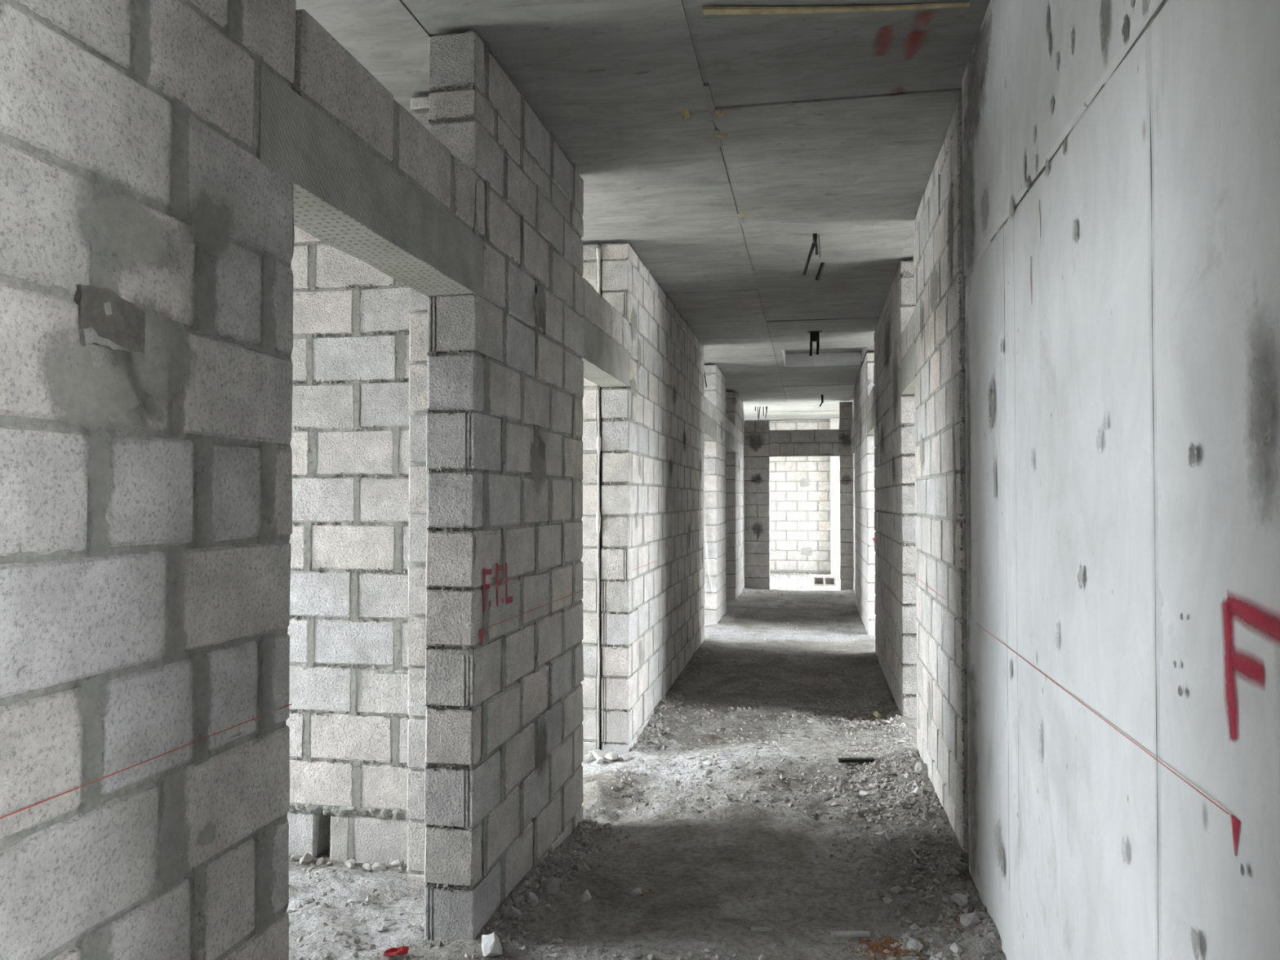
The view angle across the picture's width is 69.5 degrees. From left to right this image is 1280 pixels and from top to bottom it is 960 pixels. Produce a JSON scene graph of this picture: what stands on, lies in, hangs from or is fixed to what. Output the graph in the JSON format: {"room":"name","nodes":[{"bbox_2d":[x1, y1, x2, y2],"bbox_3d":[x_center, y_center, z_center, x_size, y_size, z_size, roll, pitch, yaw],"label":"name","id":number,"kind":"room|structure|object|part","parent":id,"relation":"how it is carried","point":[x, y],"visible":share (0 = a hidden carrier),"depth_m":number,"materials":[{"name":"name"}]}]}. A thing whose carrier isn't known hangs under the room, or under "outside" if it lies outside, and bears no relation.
{"room":"unfinished building corridor","nodes":[
{"label":"unfinished building corridor","id":0,"kind":"room"},
{"bbox_2d":[0,0,296,959],"bbox_3d":[-1.004,0.060,1.178,0.190,3.308,1.758,0,-1,11],"label":"wall","id":1,"kind":"structure","parent":0,"point":[147,244],"depth_m":1.57,"materials":[{"name":"concrete"}]},
{"bbox_2d":[256,8,484,298],"bbox_3d":[-0.747,-0.846,2.575,0.183,0.413,1.320,0,-1,11],"label":"lintel","id":2,"kind":"object","parent":1,"relation":"attached to","point":[371,183],"visible":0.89,"depth_m":2.40,"materials":[{"name":"concrete"}]},
{"bbox_2d":[285,225,410,864],"bbox_3d":[-1.484,0.085,4.022,1.811,3.214,0.202,0,-1,11],"label":"wall","id":3,"kind":"structure","parent":0,"point":[348,719],"depth_m":3.89,"materials":[{"name":"concrete"}]},
{"bbox_2d":[407,94,430,889],"bbox_3d":[-0.765,0.105,3.699,0.270,3.260,0.204,0,-1,11],"label":"wall","id":4,"kind":"structure","parent":0,"point":[420,105],"depth_m":3.62,"materials":[{"name":"concrete"}]},
{"bbox_2d":[580,244,602,755],"bbox_3d":[-0.870,0.175,5.942,1.308,3.305,0.194,0,-1,11],"label":"wall","id":5,"kind":"structure","parent":0,"point":[592,519],"depth_m":5.75,"materials":[{"name":"concrete"}]},
{"bbox_2d":[295,0,990,420],"bbox_3d":[0.705,-1.620,8.146,7.200,0.380,22.600,0,-1,11],"label":"ceiling","id":6,"kind":"structure","parent":0,"point":[713,140],"depth_m":4.06,"materials":[{"name":"concrete"}]},
{"bbox_3d":[-1.296,-1.605,1.346,0.402,0.023,5.092,0,-1,11],"label":"formwork panel","id":7,"kind":"part","parent":6,"relation":"part of","materials":[{"name":"concrete"}]},
{"bbox_3d":[-0.201,-1.556,3.633,0.892,0.023,2.432,0,-1,11],"label":"formwork panel","id":8,"kind":"part","parent":6,"relation":"part of","materials":[{"name":"concrete"}]},
{"bbox_3d":[0.247,-1.507,6.026,0.892,0.017,2.422,0,-1,11],"label":"formwork panel","id":9,"kind":"part","parent":6,"relation":"part of","materials":[{"name":"concrete"}]},
{"bbox_3d":[0.697,-1.453,8.423,0.892,0.022,2.442,0,-1,11],"label":"formwork panel","id":10,"kind":"part","parent":6,"relation":"part of","materials":[{"name":"concrete"}]},
{"bbox_3d":[1.143,-1.404,10.806,0.892,0.017,2.392,0,-1,11],"label":"formwork panel","id":11,"kind":"part","parent":6,"relation":"part of","materials":[{"name":"concrete"}]},
{"bbox_3d":[1.677,-1.341,13.656,0.892,0.020,3.392,0,-1,11],"label":"formwork panel","id":12,"kind":"part","parent":6,"relation":"part of","materials":[{"name":"concrete"}]},
{"bbox_3d":[1.611,-1.407,10.643,0.072,0.019,1.342,0,-1,11],"label":"formwork panel","id":13,"kind":"part","parent":6,"relation":"part of","materials":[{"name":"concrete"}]},
{"bbox_3d":[3.006,-1.290,16.077,1.792,0.018,1.742,0,-1,11],"label":"formwork panel","id":14,"kind":"part","parent":6,"relation":"part of","materials":[{"name":"concrete"}]},
{"bbox_3d":[3.333,-1.250,17.822,1.792,0.023,1.792,0,-1,11],"label":"formwork panel","id":15,"kind":"part","parent":6,"relation":"part of","materials":[{"name":"concrete"}]},
{"bbox_2d":[802,233,820,275],"bbox_3d":[1.046,-1.380,5.634,0.109,0.257,0.028,0,-1,11],"label":"stub","id":16,"kind":"object","parent":6,"relation":"hanging from","point":[815,236],"visible":1,"depth_m":5.62,"materials":[{"name":"black plastic"}]},
{"bbox_2d":[807,330,822,355],"bbox_3d":[1.687,-1.316,8.901,0.140,0.236,0.080,0,-1,11],"label":"stub","id":17,"kind":"object","parent":6,"relation":"attached to","point":[814,335],"visible":1,"depth_m":8.88,"materials":[{"name":"black plastic"}]},
{"bbox_2d":[809,332,819,342],"bbox_3d":[1.686,-1.379,8.903,0.087,0.090,0.060,0,-1,11],"label":"junction box","id":18,"kind":"object","parent":17,"relation":"attached to","point":[814,336],"depth_m":8.87,"materials":[{"name":"black plastic"}]},
{"bbox_3d":[2.731,-1.329,14.120,0.992,0.024,2.092,0,-1,11],"label":"formwork panel","id":19,"kind":"part","parent":6,"relation":"part of","materials":[{"name":"concrete"}]},
{"bbox_2d":[814,262,825,280],"bbox_3d":[1.237,-1.433,6.342,0.070,0.129,0.028,0,-1,11],"label":"conduit pipe","id":20,"kind":"object","parent":6,"relation":"attached to","point":[822,264],"visible":1,"depth_m":6.33,"materials":[{"name":"black plastic"}]},
{"bbox_3d":[2.362,-1.374,12.155,0.992,0.020,1.892,0,-1,11],"label":"formwork panel","id":21,"kind":"part","parent":6,"relation":"part of","materials":[{"name":"concrete"}]},
{"bbox_2d":[819,395,823,406],"bbox_3d":[2.802,-1.226,14.257,0.067,0.195,0.032,0,-1,11],"label":"stub","id":22,"kind":"object","parent":6,"relation":"attached to","point":[822,396],"visible":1,"depth_m":14.25,"materials":[{"name":"black plastic"}]},
{"bbox_3d":[1.791,-1.437,9.103,0.992,0.024,1.602,0,-1,11],"label":"formwork panel","id":23,"kind":"part","parent":6,"relation":"part of","materials":[{"name":"concrete"}]},
{"bbox_3d":[1.429,-1.482,7.173,0.992,0.017,2.312,0,-1,11],"label":"formwork panel","id":24,"kind":"part","parent":6,"relation":"part of","materials":[{"name":"concrete"}]},
{"bbox_3d":[0.562,-1.583,2.544,0.992,0.016,2.432,0,-1,11],"label":"formwork panel","id":25,"kind":"part","parent":6,"relation":"part of","materials":[{"name":"concrete"}]},
{"bbox_3d":[1.001,-1.529,4.888,0.992,0.023,2.322,0,-1,11],"label":"formwork panel","id":26,"kind":"part","parent":6,"relation":"part of","materials":[{"name":"concrete"}]},
{"bbox_2d":[286,573,1006,959],"bbox_3d":[0.705,1.675,8.075,6.800,0.229,22.200,0,-1,11],"label":"floor","id":27,"kind":"structure","parent":0,"point":[693,864],"depth_m":3.97,"materials":[{"name":"grey concrete"}]},
{"bbox_2d":[291,853,302,861],"bbox_3d":[-1.430,1.576,3.845,0.047,0.034,0.031,0,-1,-18],"label":"lump","id":28,"kind":"object","parent":27,"relation":"on","point":[295,857],"visible":0.98,"depth_m":3.83,"materials":[{"name":"stone"}]},
{"bbox_2d":[299,853,312,864],"bbox_3d":[-1.393,1.577,3.830,0.048,0.054,0.047,-1,-1,28],"label":"lump","id":29,"kind":"object","parent":27,"relation":"on","point":[307,858],"visible":0.99,"depth_m":3.82,"materials":[{"name":"stone"}]},
{"bbox_2d":[315,857,324,865],"bbox_3d":[-1.331,1.586,3.840,0.030,0.032,0.036,0,-1,7],"label":"lump","id":30,"kind":"object","parent":27,"relation":"on","point":[320,861],"visible":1,"depth_m":3.83,"materials":[{"name":"stone"}]},
{"bbox_2d":[326,862,333,866],"bbox_3d":[-1.270,1.573,3.777,0.027,0.027,0.026,0,-1,-18],"label":"lump","id":31,"kind":"object","parent":27,"relation":"on","point":[330,864],"visible":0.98,"depth_m":3.77,"materials":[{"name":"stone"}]},
{"bbox_2d":[344,857,355,865],"bbox_3d":[-1.192,1.579,3.802,0.052,0.038,0.051,1,-2,-38],"label":"lump","id":32,"kind":"object","parent":27,"relation":"on","point":[353,860],"visible":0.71,"depth_m":3.79,"materials":[{"name":"stone"}]},
{"bbox_2d":[346,862,355,869],"bbox_3d":[-1.179,1.572,3.749,0.038,0.026,0.028,0,-1,1],"label":"lump","id":33,"kind":"object","parent":27,"relation":"on","point":[350,865],"visible":1,"depth_m":3.75,"materials":[{"name":"stone"}]},
{"bbox_2d":[287,861,447,959],"bbox_3d":[-1.285,1.560,3.181,1.328,0.074,1.271,0,-1,11],"label":"rubble","id":34,"kind":"object","parent":27,"relation":"on","point":[420,927],"visible":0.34,"depth_m":3.33,"materials":[{"name":"grey gravel"}]},
{"bbox_2d":[362,862,372,871],"bbox_3d":[-1.108,1.576,3.756,0.046,0.032,0.029,-1,-1,35],"label":"lump","id":35,"kind":"object","parent":27,"relation":"on","point":[366,866],"visible":1,"depth_m":3.75,"materials":[{"name":"stone"}]},
{"bbox_2d":[371,862,386,872],"bbox_3d":[-1.060,1.578,3.754,0.061,0.044,0.042,0,-1,-5],"label":"lump","id":36,"kind":"object","parent":27,"relation":"on","point":[376,867],"visible":1,"depth_m":3.74,"materials":[{"name":"stone"}]},
{"bbox_2d":[383,946,408,955],"bbox_3d":[-0.791,1.531,2.996,0.075,0.016,0.042,0,-1,-7],"label":"scrap","id":37,"kind":"object","parent":27,"relation":"on","point":[402,950],"visible":1,"depth_m":2.99,"materials":[{"name":"red plastic"}]},
{"bbox_2d":[390,857,404,866],"bbox_3d":[-0.993,1.567,3.773,0.058,0.041,0.030,0,-1,16],"label":"lump","id":38,"kind":"object","parent":27,"relation":"on","point":[398,862],"visible":0.98,"depth_m":3.76,"materials":[{"name":"stone"}]},
{"bbox_2d":[481,932,502,956],"bbox_3d":[-0.484,1.524,3.013,0.073,0.076,0.073,0,-1,-1],"label":"rubble stone","id":39,"kind":"object","parent":27,"relation":"on","point":[491,946],"visible":1,"depth_m":3.00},
{"bbox_2d":[424,30,583,940],"bbox_3d":[-0.505,0.132,3.856,0.186,3.311,1.515,0,-1,11],"label":"wall pier","id":40,"kind":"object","parent":27,"relation":"on","point":[504,660],"visible":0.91,"depth_m":3.37,"materials":[{"name":"concrete"}]},
{"bbox_2d":[502,943,517,953],"bbox_3d":[-0.426,1.539,3.032,0.047,0.037,0.028,0,-1,-5],"label":"rubble stone","id":41,"kind":"object","parent":27,"relation":"on","point":[511,947],"visible":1,"depth_m":3.02,"materials":[{"name":"grey stone"}]},
{"bbox_2d":[511,896,520,903],"bbox_3d":[-0.451,1.536,3.368,0.036,0.028,0.026,-1,-2,42],"label":"chip","id":42,"kind":"object","parent":27,"relation":"on","point":[516,900],"visible":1,"depth_m":3.36,"materials":[{"name":"stone"}]},
{"bbox_2d":[526,892,538,905],"bbox_3d":[-0.396,1.544,3.399,0.044,0.054,0.054,0,-1,-3],"label":"rubble stone","id":43,"kind":"object","parent":27,"relation":"on","point":[531,898],"visible":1,"depth_m":3.38,"materials":[{"name":"grey stone"}]},
{"bbox_2d":[542,877,559,894],"bbox_3d":[-0.339,1.549,3.515,0.068,0.073,0.059,0,-1,-7],"label":"rubble stone","id":44,"kind":"object","parent":27,"relation":"on","point":[552,885],"visible":0.97,"depth_m":3.50,"materials":[{"name":"grey stone"}]},
{"bbox_2d":[577,863,590,872],"bbox_3d":[-0.231,1.595,3.791,0.050,0.037,0.044,0,-1,-21],"label":"rubble stone","id":45,"kind":"object","parent":27,"relation":"on","point":[583,868],"visible":1,"depth_m":3.78,"materials":[{"name":"grey stone"}]},
{"bbox_2d":[581,888,591,902],"bbox_3d":[-0.200,1.542,3.423,0.036,0.051,0.028,0,-1,4],"label":"rubble stone","id":46,"kind":"object","parent":27,"relation":"on","point":[586,896],"visible":1,"depth_m":3.41,"materials":[{"name":"grey stone"}]},
{"bbox_2d":[582,752,592,763],"bbox_3d":[-0.324,1.696,5.618,0.056,0.065,0.078,-1,-2,41],"label":"lump","id":47,"kind":"object","parent":27,"relation":"on","point":[587,758],"visible":0.87,"depth_m":5.60,"materials":[{"name":"stone"}]},
{"bbox_2d":[588,748,606,759],"bbox_3d":[-0.259,1.683,5.637,0.120,0.078,0.063,-1,-2,37],"label":"lump","id":48,"kind":"object","parent":27,"relation":"on","point":[597,753],"visible":0.79,"depth_m":5.62,"materials":[{"name":"stone"}]},
{"bbox_2d":[596,756,604,764],"bbox_3d":[-0.241,1.690,5.548,0.044,0.040,0.077,0,-1,15],"label":"lump","id":49,"kind":"object","parent":27,"relation":"on","point":[599,759],"visible":1,"depth_m":5.53,"materials":[{"name":"concrete"}]},
{"bbox_2d":[603,822,612,829],"bbox_3d":[-0.153,1.665,4.448,0.037,0.032,0.047,1,-1,-29],"label":"chip","id":50,"kind":"object","parent":27,"relation":"on","point":[606,825],"visible":1,"depth_m":4.43,"materials":[{"name":"stone"}]},
{"bbox_2d":[604,751,618,761],"bbox_3d":[-0.173,1.680,5.594,0.085,0.063,0.078,-1,-1,26],"label":"lump","id":51,"kind":"object","parent":27,"relation":"on","point":[611,757],"visible":1,"depth_m":5.57,"materials":[{"name":"stone"}]},
{"bbox_2d":[622,755,631,761],"bbox_3d":[-0.083,1.684,5.588,0.052,0.039,0.059,0,-1,18],"label":"lump","id":52,"kind":"object","parent":27,"relation":"on","point":[626,757],"visible":1,"depth_m":5.57,"materials":[{"name":"stone"}]},
{"bbox_2d":[630,887,642,895],"bbox_3d":[-0.014,1.553,3.475,0.041,0.037,0.049,1,-2,-37],"label":"rubble stone","id":53,"kind":"object","parent":27,"relation":"on","point":[637,891],"visible":1,"depth_m":3.46,"materials":[{"name":"grey stone"}]},
{"bbox_2d":[659,744,664,750],"bbox_3d":[0.139,1.678,5.776,0.028,0.036,0.041,-1,-2,42],"label":"chip","id":54,"kind":"object","parent":27,"relation":"on","point":[662,747],"visible":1,"depth_m":5.77,"materials":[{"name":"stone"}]},
{"bbox_2d":[694,797,704,802],"bbox_3d":[0.303,1.629,4.691,0.051,0.033,0.042,1,-1,-32],"label":"rubble stone","id":55,"kind":"object","parent":27,"relation":"on","point":[698,799],"visible":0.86,"depth_m":4.68,"materials":[{"name":"grey stone"}]},
{"bbox_2d":[703,760,711,765],"bbox_3d":[0.387,1.627,5.287,0.048,0.036,0.043,0,-1,15],"label":"rubble stone","id":56,"kind":"object","parent":27,"relation":"on","point":[708,762],"visible":1,"depth_m":5.28,"materials":[{"name":"white stone"}]},
{"bbox_2d":[705,769,711,773],"bbox_3d":[0.380,1.627,5.145,0.036,0.025,0.035,1,-1,-35],"label":"rubble stone","id":57,"kind":"object","parent":27,"relation":"on","point":[708,771],"visible":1,"depth_m":5.14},
{"bbox_2d":[464,573,1001,959],"bbox_3d":[1.694,1.710,10.429,1.765,0.218,16.020,0,-1,11],"label":"gravel","id":58,"kind":"object","parent":27,"relation":"on","point":[924,813],"visible":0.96,"depth_m":4.33,"materials":[{"name":"grey gravel"}]},
{"bbox_2d":[491,921,498,927],"bbox_3d":[-0.500,1.531,3.182,0.024,0.020,0.036,0,-1,-15],"label":"chip","id":59,"kind":"object","parent":58,"relation":"on","point":[494,924],"visible":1,"depth_m":3.17,"materials":[{"name":"stone"}]},
{"bbox_2d":[502,905,521,918],"bbox_3d":[-0.454,1.528,3.258,0.070,0.040,0.046,1,-1,-25],"label":"rubble stone","id":60,"kind":"object","parent":58,"relation":"on","point":[512,912],"visible":1,"depth_m":3.25,"materials":[{"name":"grey stone"}]},
{"bbox_2d":[520,880,531,888],"bbox_3d":[-0.436,1.544,3.515,0.040,0.034,0.058,0,-1,18],"label":"chip","id":61,"kind":"object","parent":58,"relation":"on","point":[526,883],"visible":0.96,"depth_m":3.50,"materials":[{"name":"stone"}]},
{"bbox_2d":[582,839,589,845],"bbox_3d":[-0.246,1.639,4.172,0.033,0.030,0.034,0,-1,0],"label":"chip","id":62,"kind":"object","parent":58,"relation":"on","point":[585,842],"visible":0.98,"depth_m":4.16,"materials":[{"name":"stone"}]},
{"bbox_2d":[903,773,910,777],"bbox_3d":[1.382,1.531,4.774,0.035,0.032,0.032,0,-1,-3],"label":"rubble stone","id":63,"kind":"object","parent":58,"relation":"on","point":[906,775],"visible":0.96,"depth_m":4.77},
{"bbox_2d":[914,761,928,776],"bbox_3d":[1.470,1.507,4.803,0.082,0.082,0.074,-1,-1,23],"label":"rubble stone","id":64,"kind":"object","parent":58,"relation":"on","point":[920,767],"visible":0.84,"depth_m":4.78,"materials":[{"name":"grey stone"}]},
{"bbox_2d":[750,926,772,931],"bbox_3d":[0.419,1.548,3.180,0.075,0.014,0.013,0,-1,5],"label":"wood sliver","id":65,"kind":"object","parent":27,"relation":"on","point":[752,928],"visible":1,"depth_m":3.18,"materials":[{"name":"grey wood"}]},
{"bbox_2d":[636,887,968,959],"bbox_3d":[0.513,1.520,3.194,1.224,0.092,0.358,0,-1,18],"label":"sawdust","id":66,"kind":"object","parent":27,"relation":"on","point":[877,947],"visible":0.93,"depth_m":3.04},
{"bbox_2d":[769,572,839,580],"bbox_3d":[3.113,1.856,17.661,1.408,0.078,1.619,0,-1,11],"label":"debris","id":67,"kind":"object","parent":27,"relation":"on","point":[773,573],"visible":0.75,"depth_m":18.14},
{"bbox_2d":[812,574,835,586],"bbox_3d":[3.193,1.746,15.997,0.400,0.175,0.190,0,-1,9],"label":"block","id":68,"kind":"object","parent":27,"relation":"on","point":[817,580],"visible":1,"depth_m":15.94,"materials":[{"name":"concrete"}]},
{"bbox_2d":[836,776,841,792],"bbox_3d":[1.039,1.585,4.808,0.015,0.007,0.260,0,-1,15],"label":"wood sliver","id":69,"kind":"object","parent":27,"relation":"on","point":[840,777],"visible":1,"depth_m":4.81,"materials":[{"name":"grey wood"}]},
{"bbox_2d":[831,930,870,937],"bbox_3d":[0.715,1.543,3.135,0.130,0.014,0.024,0,-1,0],"label":"batten offcut","id":70,"kind":"object","parent":27,"relation":"on","point":[836,933],"visible":1,"depth_m":3.12,"materials":[{"name":"grey wood"}]},
{"bbox_2d":[838,757,875,763],"bbox_3d":[1.218,1.577,5.192,0.200,0.024,0.038,0,-1,4],"label":"pipe offcut","id":71,"kind":"object","parent":27,"relation":"on","point":[841,760],"visible":1,"depth_m":5.18,"materials":[{"name":"black plastic"}]},
{"bbox_2d":[859,790,868,796],"bbox_3d":[1.125,1.577,4.638,0.043,0.027,0.055,0,-1,21],"label":"rubble stone","id":72,"kind":"object","parent":27,"relation":"on","point":[864,793],"visible":1,"depth_m":4.62,"materials":[{"name":"white stone"}]},
{"bbox_2d":[872,711,881,717],"bbox_3d":[1.625,1.604,6.310,0.046,0.042,0.049,1,-1,-26],"label":"rubble stone","id":73,"kind":"object","parent":27,"relation":"on","point":[877,714],"visible":1,"depth_m":6.30,"materials":[{"name":"stone"}]},
{"bbox_2d":[874,829,898,841],"bbox_3d":[1.055,1.517,3.942,0.100,0.032,0.105,0,-1,11],"label":"rubble","id":74,"kind":"object","parent":27,"relation":"on","point":[886,834],"visible":1,"depth_m":3.93,"materials":[{"name":"stone"}]},
{"bbox_2d":[890,885,902,893],"bbox_3d":[0.967,1.543,3.475,0.044,0.020,0.063,-1,-1,24],"label":"rubble stone","id":75,"kind":"object","parent":27,"relation":"on","point":[897,889],"visible":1,"depth_m":3.47,"materials":[{"name":"grey stone"}]},
{"bbox_2d":[906,937,923,951],"bbox_3d":[0.901,1.526,3.023,0.042,0.046,0.054,-1,-2,40],"label":"rubble stone","id":76,"kind":"object","parent":27,"relation":"on","point":[913,944],"visible":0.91,"depth_m":3.01,"materials":[{"name":"grey stone"}]},
{"bbox_2d":[912,786,923,795],"bbox_3d":[1.341,1.505,4.457,0.049,0.040,0.065,0,-1,12],"label":"rubble stone","id":77,"kind":"object","parent":27,"relation":"on","point":[917,790],"visible":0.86,"depth_m":4.44,"materials":[{"name":"grey stone"}]},
{"bbox_2d":[949,942,962,953],"bbox_3d":[1.004,1.490,2.931,0.039,0.038,0.047,0,-1,10],"label":"rubble stone","id":78,"kind":"object","parent":27,"relation":"on","point":[954,947],"visible":1,"depth_m":2.92,"materials":[{"name":"white stone"}]},
{"bbox_2d":[950,893,968,906],"bbox_3d":[1.129,1.478,3.256,0.038,0.037,0.059,1,-1,-28],"label":"rubble stone","id":79,"kind":"object","parent":27,"relation":"on","point":[962,900],"visible":1,"depth_m":3.24,"materials":[{"name":"grey stone"}]},
{"bbox_2d":[960,911,980,928],"bbox_3d":[1.104,1.474,3.082,0.050,0.058,0.054,1,-1,-34],"label":"rubble stone","id":80,"kind":"object","parent":27,"relation":"on","point":[968,920],"visible":0.99,"depth_m":3.07,"materials":[{"name":"grey stone"}]},
{"bbox_2d":[600,242,726,755],"bbox_3d":[0.439,0.241,8.891,0.188,3.309,6.522,0,-1,11],"label":"wall","id":81,"kind":"structure","parent":0,"point":[653,571],"depth_m":6.60,"materials":[{"name":"concrete"}]},
{"bbox_2d":[579,277,630,387],"bbox_3d":[-0.261,-0.797,5.185,0.181,0.412,1.260,0,-1,11],"label":"lintel","id":82,"kind":"object","parent":81,"relation":"attached to","point":[606,357],"visible":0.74,"depth_m":5.11,"materials":[{"name":"concrete"}]},
{"bbox_2d":[703,508,713,596],"bbox_3d":[0.809,0.790,10.902,0.132,1.181,0.012,0,-1,20],"label":"cord","id":83,"kind":"object","parent":81,"relation":"attached to","point":[704,508],"visible":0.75,"depth_m":10.90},
{"bbox_2d":[703,395,716,440],"bbox_3d":[0.707,-0.681,10.348,0.184,0.403,1.330,0,-1,11],"label":"lintel","id":84,"kind":"object","parent":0,"point":[710,410],"visible":0.49,"depth_m":10.31,"materials":[{"name":"concrete"}]},
{"bbox_2d":[724,391,744,599],"bbox_3d":[1.479,0.358,14.440,0.188,3.305,1.671,0,-1,11],"label":"wall","id":85,"kind":"structure","parent":0,"point":[734,476],"depth_m":13.66,"materials":[{"name":"concrete"}]},
{"bbox_2d":[724,416,735,452],"bbox_3d":[1.185,-0.627,12.899,0.182,0.402,1.640,0,-1,11],"label":"lintel","id":86,"kind":"object","parent":85,"relation":"attached to","point":[730,430],"visible":0.45,"depth_m":12.87,"materials":[{"name":"concrete"}]},
{"bbox_2d":[742,419,853,573],"bbox_3d":[3.348,0.337,18.683,2.907,3.100,0.193,0,-1,11],"label":"wall","id":87,"kind":"structure","parent":0,"point":[800,486],"depth_m":18.62,"materials":[{"name":"concrete"}]},
{"bbox_2d":[743,401,853,590],"bbox_3d":[2.609,0.371,15.160,1.797,3.280,0.186,0,-1,11],"label":"wall","id":88,"kind":"structure","parent":0,"point":[756,433],"depth_m":15.18,"materials":[{"name":"concrete"}]},
{"bbox_2d":[768,429,839,457],"bbox_3d":[2.700,-0.604,15.165,1.130,0.430,0.184,0,-1,11],"label":"lintel","id":89,"kind":"object","parent":88,"relation":"attached to","point":[810,442],"visible":1,"depth_m":15.08,"materials":[{"name":"concrete"}]},
{"bbox_2d":[830,417,839,575],"bbox_3d":[3.877,0.330,18.347,0.175,3.100,0.300,0,-1,11],"label":"wall","id":90,"kind":"structure","parent":0,"point":[834,422],"depth_m":18.19,"materials":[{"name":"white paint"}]},
{"bbox_2d":[853,400,855,592],"bbox_3d":[3.449,0.358,14.433,0.185,3.305,0.962,0,-1,11],"label":"wall","id":91,"kind":"structure","parent":0,"point":[854,464],"depth_m":14.64,"materials":[{"name":"concrete"}]},
{"bbox_2d":[853,97,968,853],"bbox_3d":[2.232,0.219,8.299,0.188,3.319,9.468,0,-1,11],"label":"wall","id":92,"kind":"structure","parent":0,"point":[941,660],"depth_m":4.80,"materials":[{"name":"concrete"}]},
{"bbox_2d":[851,422,855,453],"bbox_3d":[3.200,-0.615,13.472,0.181,0.404,1.110,0,-1,11],"label":"lintel","id":93,"kind":"object","parent":92,"relation":"attached to","point":[853,435],"visible":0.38,"depth_m":13.42,"materials":[{"name":"concrete"}]},
{"bbox_2d":[866,385,875,435],"bbox_3d":[2.439,-0.701,9.414,0.182,0.400,1.290,0,-1,11],"label":"lintel","id":94,"kind":"object","parent":92,"relation":"attached to","point":[870,400],"visible":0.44,"depth_m":9.39,"materials":[{"name":"concrete"}]},
{"bbox_2d":[900,311,916,395],"bbox_3d":[1.752,-0.781,5.743,0.180,0.403,0.940,0,-1,11],"label":"lintel opposite","id":95,"kind":"object","parent":92,"relation":"attached to","point":[908,343],"visible":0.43,"depth_m":5.73,"materials":[{"name":"concrete"}]},
{"bbox_2d":[960,0,1279,959],"bbox_3d":[1.080,0.054,2.101,0.211,3.522,3.170,0,-1,11],"label":"wall","id":96,"kind":"structure","parent":0,"point":[1120,178],"depth_m":1.75,"materials":[{"name":"grey concrete"}]}
]}

